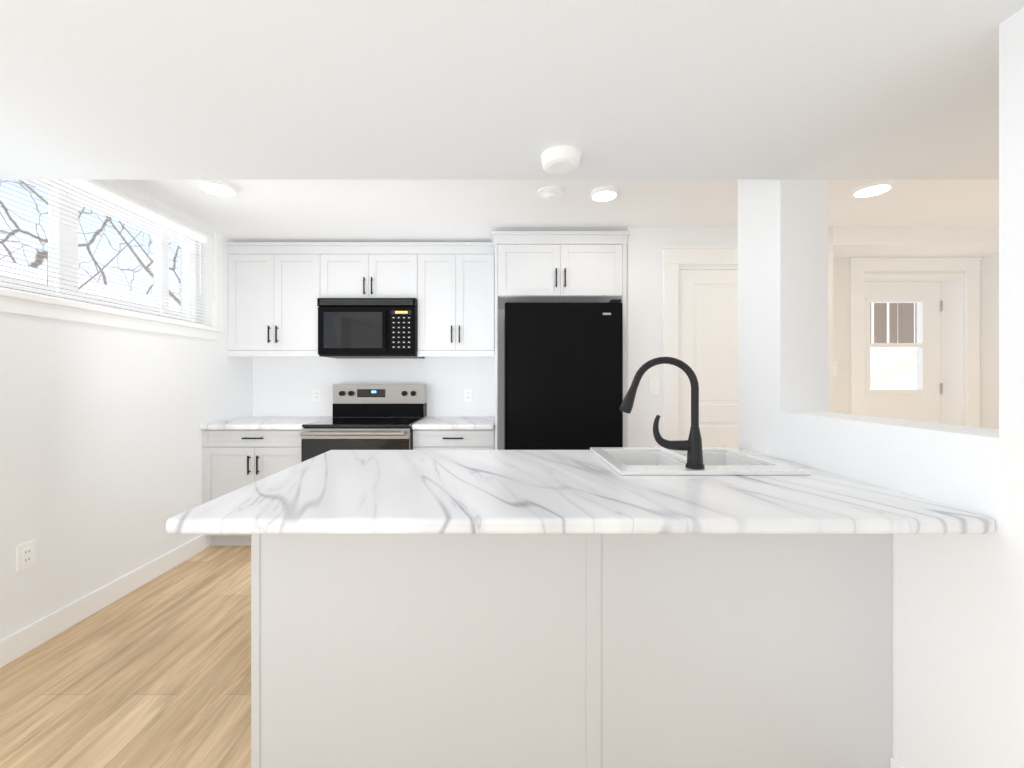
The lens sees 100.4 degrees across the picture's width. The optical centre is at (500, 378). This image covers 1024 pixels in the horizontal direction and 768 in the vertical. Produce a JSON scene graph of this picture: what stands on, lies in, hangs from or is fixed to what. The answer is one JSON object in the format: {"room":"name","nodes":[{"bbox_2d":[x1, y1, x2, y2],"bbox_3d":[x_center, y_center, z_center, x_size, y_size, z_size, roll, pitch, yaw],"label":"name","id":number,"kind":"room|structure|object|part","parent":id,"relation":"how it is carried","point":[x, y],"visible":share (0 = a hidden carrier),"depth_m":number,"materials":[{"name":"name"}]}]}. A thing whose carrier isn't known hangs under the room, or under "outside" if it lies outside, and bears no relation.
{"room":"kitchen","nodes":[
{"label":"kitchen","id":0,"kind":"room"},
{"bbox_2d":[0,545,250,767],"bbox_3d":[0.825,1.270,0.600,6.450,0.060,6.600,0,0,0],"label":"floor","id":1,"kind":"structure","parent":0,"point":[155,672],"depth_m":1.74,"materials":[{"name":"brown wood"}]},
{"bbox_2d":[203,430,300,545],"bbox_3d":[-1.772,0.806,3.376,0.749,0.868,0.662,0,0,0],"label":"base cabinet","id":2,"kind":"object","parent":1,"relation":"on","point":[233,460],"visible":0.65,"depth_m":3.08,"materials":[{"name":"paint"}]},
{"bbox_2d":[200,416,331,429],"bbox_3d":[-1.772,0.349,3.377,0.751,0.038,0.663,0,0,0],"label":"countertop","id":3,"kind":"structure","parent":2,"relation":"on","point":[273,423],"depth_m":3.12,"materials":[{"name":"stone"}]},
{"bbox_2d":[300,384,426,461],"bbox_3d":[-1.015,0.645,3.308,0.758,1.190,0.783,0,0,0],"label":"range","id":4,"kind":"object","parent":1,"relation":"on","point":[379,400],"depth_m":3.28,"materials":[{"name":"silver metal"}]},
{"bbox_3d":[-1.015,0.335,3.268,0.758,0.021,0.545,0,0,0],"label":"range top","id":5,"kind":"part","parent":4,"relation":"part of","materials":[{"name":"black glass"}]},
{"bbox_2d":[413,426,494,449],"bbox_3d":[-0.338,0.806,3.376,0.588,0.868,0.662,0,0,0],"label":"base cabinet","id":6,"kind":"object","parent":1,"relation":"on","point":[453,439],"visible":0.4,"depth_m":3.08,"materials":[{"name":"paint"}]},
{"bbox_2d":[412,416,494,429],"bbox_3d":[-0.339,0.349,3.377,0.591,0.038,0.663,0,0,0],"label":"countertop","id":7,"kind":"structure","parent":6,"relation":"on","point":[457,423],"depth_m":3.12,"materials":[{"name":"stone"}]},
{"bbox_2d":[492,231,630,449],"bbox_3d":[0.437,0.092,3.378,0.998,2.296,0.657,0,0,0],"label":"tall cabinet","id":8,"kind":"object","parent":1,"relation":"on","point":[560,266],"visible":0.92,"depth_m":3.08,"materials":[{"name":"paint"}]},
{"bbox_2d":[504,299,622,449],"bbox_3d":[0.438,0.347,3.308,0.815,1.785,0.785,0,0,0],"label":"fridge","id":9,"kind":"object","parent":1,"relation":"on","point":[504,382],"depth_m":2.93,"materials":[{"name":"black metal"}]},
{"bbox_3d":[0.438,0.340,2.965,0.815,1.730,0.070,0,0,0],"label":"fridge door","id":10,"kind":"part","parent":9,"relation":"part of","materials":[{"name":"black metal"}]},
{"bbox_3d":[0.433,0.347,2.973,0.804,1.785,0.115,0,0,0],"label":"fridge handle","id":11,"kind":"part","parent":9,"relation":"part of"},
{"bbox_2d":[251,534,891,767],"bbox_3d":[0.214,0.805,1.600,1.908,0.870,0.670,0,0,0],"label":"base cabinet","id":12,"kind":"object","parent":1,"relation":"on","point":[571,650],"visible":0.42,"depth_m":1.27,"materials":[{"name":"paint"}]},
{"bbox_2d":[166,450,994,533],"bbox_3d":[0.189,0.349,1.490,1.958,0.038,0.980,0,0,0],"label":"countertop","id":13,"kind":"structure","parent":12,"relation":"on","point":[459,492],"depth_m":1.13,"materials":[{"name":"stone"}]},
{"bbox_2d":[619,357,704,468],"bbox_3d":[0.574,0.118,1.520,0.288,0.392,0.062,0,0,10],"label":"faucet","id":14,"kind":"object","parent":13,"relation":"on","point":[692,445],"visible":1,"depth_m":1.50,"materials":[{"name":"black metal"}]},
{"bbox_2d":[590,447,809,474],"bbox_3d":[0.733,0.398,1.700,0.645,0.165,0.500,0,0,0],"label":"sink","id":15,"kind":"object","parent":13,"relation":"in","point":[656,461],"visible":0.52,"depth_m":1.70,"materials":[{"name":"white ceramic"}]},
{"bbox_2d":[0,180,251,639],"bbox_3d":[-2.275,0.070,0.600,0.250,2.340,6.600,0,0,0],"label":"wall","id":16,"kind":"structure","parent":0,"point":[100,457],"depth_m":2.28,"materials":[{"name":"paint"}]},
{"bbox_2d":[17,540,35,571],"bbox_3d":[-2.146,0.803,1.932,0.008,0.116,0.072,0,0,0],"label":"outlet","id":17,"kind":"object","parent":16,"relation":"attached to","point":[26,555],"visible":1,"depth_m":1.93,"materials":[{"name":"white plastic"}]},
{"bbox_2d":[0,534,204,667],"bbox_3d":[-2.144,1.183,0.298,0.012,0.115,5.595,0,0,0],"label":"baseboard","id":18,"kind":"structure","parent":16,"relation":"attached to","point":[19,643],"depth_m":2.22,"materials":[{"name":"white wood"}]},
{"bbox_2d":[0,180,222,340],"bbox_3d":[-2.225,-0.693,1.850,0.220,0.815,2.850,0,0,0],"label":"window","id":19,"kind":"structure","parent":16,"relation":"in","point":[76,252],"depth_m":2.46,"materials":[{"name":"white plastic"}]},
{"bbox_2d":[0,180,205,324],"bbox_3d":[-2.201,-0.714,1.850,0.040,0.658,2.650,0,0,0],"label":"window blinds","id":20,"kind":"object","parent":19,"relation":"attached to","point":[118,200],"visible":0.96,"depth_m":2.39,"materials":[{"name":"white plastic"}]},
{"bbox_2d":[252,252,504,449],"bbox_3d":[-0.540,0.070,3.795,3.180,2.340,0.210,0,0,0],"label":"wall","id":21,"kind":"structure","parent":0,"point":[281,386],"depth_m":3.71,"materials":[{"name":"paint"}]},
{"bbox_2d":[226,242,321,353],"bbox_3d":[-1.783,-0.632,3.533,0.727,0.825,0.347,0,0,0],"label":"upper cabinet","id":22,"kind":"object","parent":21,"relation":"attached to","point":[276,290],"depth_m":3.36,"materials":[{"name":"paint"}]},
{"bbox_2d":[312,389,320,401],"bbox_3d":[-1.595,0.147,3.705,0.072,0.116,0.008,0,0,0],"label":"electrical outlet","id":23,"kind":"object","parent":21,"relation":"attached to","point":[316,395],"visible":1,"depth_m":3.70,"materials":[{"name":"white plastic"}]},
{"bbox_2d":[322,242,417,299],"bbox_3d":[-1.036,-0.837,3.533,0.766,0.417,0.347,0,0,0],"label":"upper cabinet","id":24,"kind":"object","parent":21,"relation":"attached to","point":[349,269],"depth_m":3.36,"materials":[{"name":"paint"}]},
{"bbox_2d":[317,298,424,358],"bbox_3d":[-1.036,-0.398,3.495,0.759,0.452,0.421,0,0,0],"label":"over-the-range microwave","id":25,"kind":"object","parent":24,"relation":"attached to","point":[367,328],"visible":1,"depth_m":3.31,"materials":[{"name":"black glass"}]},
{"bbox_2d":[417,242,494,353],"bbox_3d":[-0.351,-0.632,3.533,0.605,0.825,0.347,0,0,0],"label":"upper cabinet","id":26,"kind":"object","parent":21,"relation":"attached to","point":[456,280],"depth_m":3.36,"materials":[{"name":"paint"}]},
{"bbox_2d":[464,389,472,401],"bbox_3d":[-0.276,0.147,3.705,0.072,0.116,0.008,0,0,0],"label":"electrical outlet","id":27,"kind":"object","parent":21,"relation":"attached to","point":[468,395],"visible":1,"depth_m":3.70,"materials":[{"name":"white plastic"}]},
{"bbox_2d":[0,0,1023,257],"bbox_3d":[0.825,-1.015,0.600,6.450,0.370,6.600,0,0,0],"label":"ceiling","id":28,"kind":"structure","parent":0,"point":[372,120],"depth_m":1.33,"materials":[{"name":"paint"}]},
{"bbox_2d":[198,180,235,196],"bbox_3d":[-1.610,-1.086,2.430,0.180,0.027,0.180,0,0,0],"label":"recessed light","id":29,"kind":"object","parent":28,"relation":"in","point":[220,188],"visible":0.94,"depth_m":2.41,"materials":[{"name":"beige plastic"}]},
{"bbox_2d":[537,186,563,199],"bbox_3d":[0.296,-1.083,2.517,0.156,0.034,0.156,0,0,0],"label":"ceiling vent","id":30,"kind":"object","parent":28,"relation":"in","point":[551,192],"visible":1,"depth_m":2.49,"materials":[{"name":"white plastic"}]},
{"bbox_2d":[541,145,580,174],"bbox_3d":[0.226,-0.808,1.593,0.150,0.042,0.150,0,0,0],"label":"smoke detector","id":31,"kind":"object","parent":28,"relation":"attached to","point":[561,160],"visible":1,"depth_m":1.55,"materials":[{"name":"white plastic"}]},
{"bbox_2d":[591,186,617,201],"bbox_3d":[0.613,-1.086,2.517,0.156,0.027,0.156,0,0,0],"label":"recessed light","id":32,"kind":"object","parent":28,"relation":"in","point":[604,194],"visible":1,"depth_m":2.49,"materials":[{"name":"beige plastic"}]},
{"bbox_2d":[852,180,892,197],"bbox_3d":[2.135,-1.086,2.450,0.180,0.027,0.180,0,0,0],"label":"recessed light","id":33,"kind":"object","parent":28,"relation":"in","point":[872,188],"visible":1,"depth_m":2.42,"materials":[{"name":"beige plastic"}]},
{"bbox_2d":[625,227,731,446],"bbox_3d":[1.675,0.070,3.160,1.490,2.340,0.120,0,0,0],"label":"wall","id":34,"kind":"structure","parent":0,"point":[644,244],"depth_m":3.10,"materials":[{"name":"paint"}]},
{"bbox_2d":[649,379,658,394],"bbox_3d":[1.120,0.060,3.096,0.072,0.116,0.008,0,0,0],"label":"light switch","id":35,"kind":"object","parent":34,"relation":"attached to","point":[653,386],"visible":1,"depth_m":3.09,"materials":[{"name":"white plastic"}]},
{"bbox_2d":[661,246,737,440],"bbox_3d":[1.667,0.142,3.143,0.994,2.196,0.154,0,0,0],"label":"door frame","id":36,"kind":"structure","parent":34,"relation":"attached to","point":[674,257],"depth_m":3.08,"materials":[{"name":"white wood"}]},
{"bbox_2d":[679,270,737,448],"bbox_3d":[1.664,0.220,3.102,0.734,2.025,0.103,0,0,0],"label":"pantry door","id":37,"kind":"structure","parent":34,"relation":"in","point":[708,327],"depth_m":3.12,"materials":[{"name":"white wood"}]},
{"bbox_2d":[864,282,942,422],"bbox_3d":[3.329,0.207,3.616,0.795,2.050,0.056,0,0,0],"label":"door","id":38,"kind":"structure","parent":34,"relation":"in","point":[921,402],"depth_m":3.60,"materials":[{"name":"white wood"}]},
{"bbox_2d":[848,258,982,426],"bbox_3d":[3.321,0.139,3.538,1.053,2.203,0.284,0,0,0],"label":"door frame","id":39,"kind":"structure","parent":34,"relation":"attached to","point":[960,349],"depth_m":3.41,"materials":[{"name":"white wood"}]},
{"bbox_2d":[833,361,836,375],"bbox_3d":[2.670,-0.080,3.426,0.072,0.116,0.008,0,0,0],"label":"light switch","id":40,"kind":"object","parent":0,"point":[834,368],"visible":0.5,"depth_m":3.42,"materials":[{"name":"white plastic"}]},
{"bbox_2d":[732,7,1023,767],"bbox_3d":[1.270,0.070,-0.195,0.200,2.340,4.590,0,0,0],"label":"wall","id":41,"kind":"structure","parent":0,"point":[958,599],"depth_m":1.20,"materials":[{"name":"paint"}]},
{"bbox_2d":[890,757,903,767],"bbox_3d":[1.164,1.183,-0.616,0.012,0.115,3.768,0,0,0],"label":"baseboard","id":42,"kind":"structure","parent":41,"relation":"attached to","point":[894,763],"depth_m":1.26,"materials":[{"name":"white wood"}]},
{"label":"outside","id":43,"kind":"structure","parent":0,"visible":0},
{"bbox_2d":[0,180,179,300],"bbox_3d":[-5.575,-1.760,4.500,0.050,8.000,15.000,0,0,0],"label":"sky","id":44,"kind":"structure","parent":43,"point":[81,243],"depth_m":5.75,"materials":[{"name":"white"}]},
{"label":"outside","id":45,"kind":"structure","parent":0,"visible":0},
{"bbox_2d":[0,260,179,311],"bbox_3d":[-5.370,-0.285,7.000,0.340,2.050,10.000,0,0,0],"label":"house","id":46,"kind":"structure","parent":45,"point":[35,275],"depth_m":5.72,"materials":[{"name":"white"}]},
{"bbox_2d":[0,180,179,304],"bbox_3d":[-4.454,-1.510,6.179,1.105,6.503,6.722,0,0,0],"label":"trees","id":47,"kind":"object","parent":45,"point":[124,240],"depth_m":4.98,"materials":[{"name":"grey plant"}]},
{"bbox_2d":[870,303,916,388],"bbox_3d":[3.700,-0.260,4.425,3.000,4.000,0.250,0,0,0],"label":"window","id":48,"kind":"structure","parent":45,"point":[897,361],"depth_m":4.41,"materials":[{"name":"white glass"}]}
]}

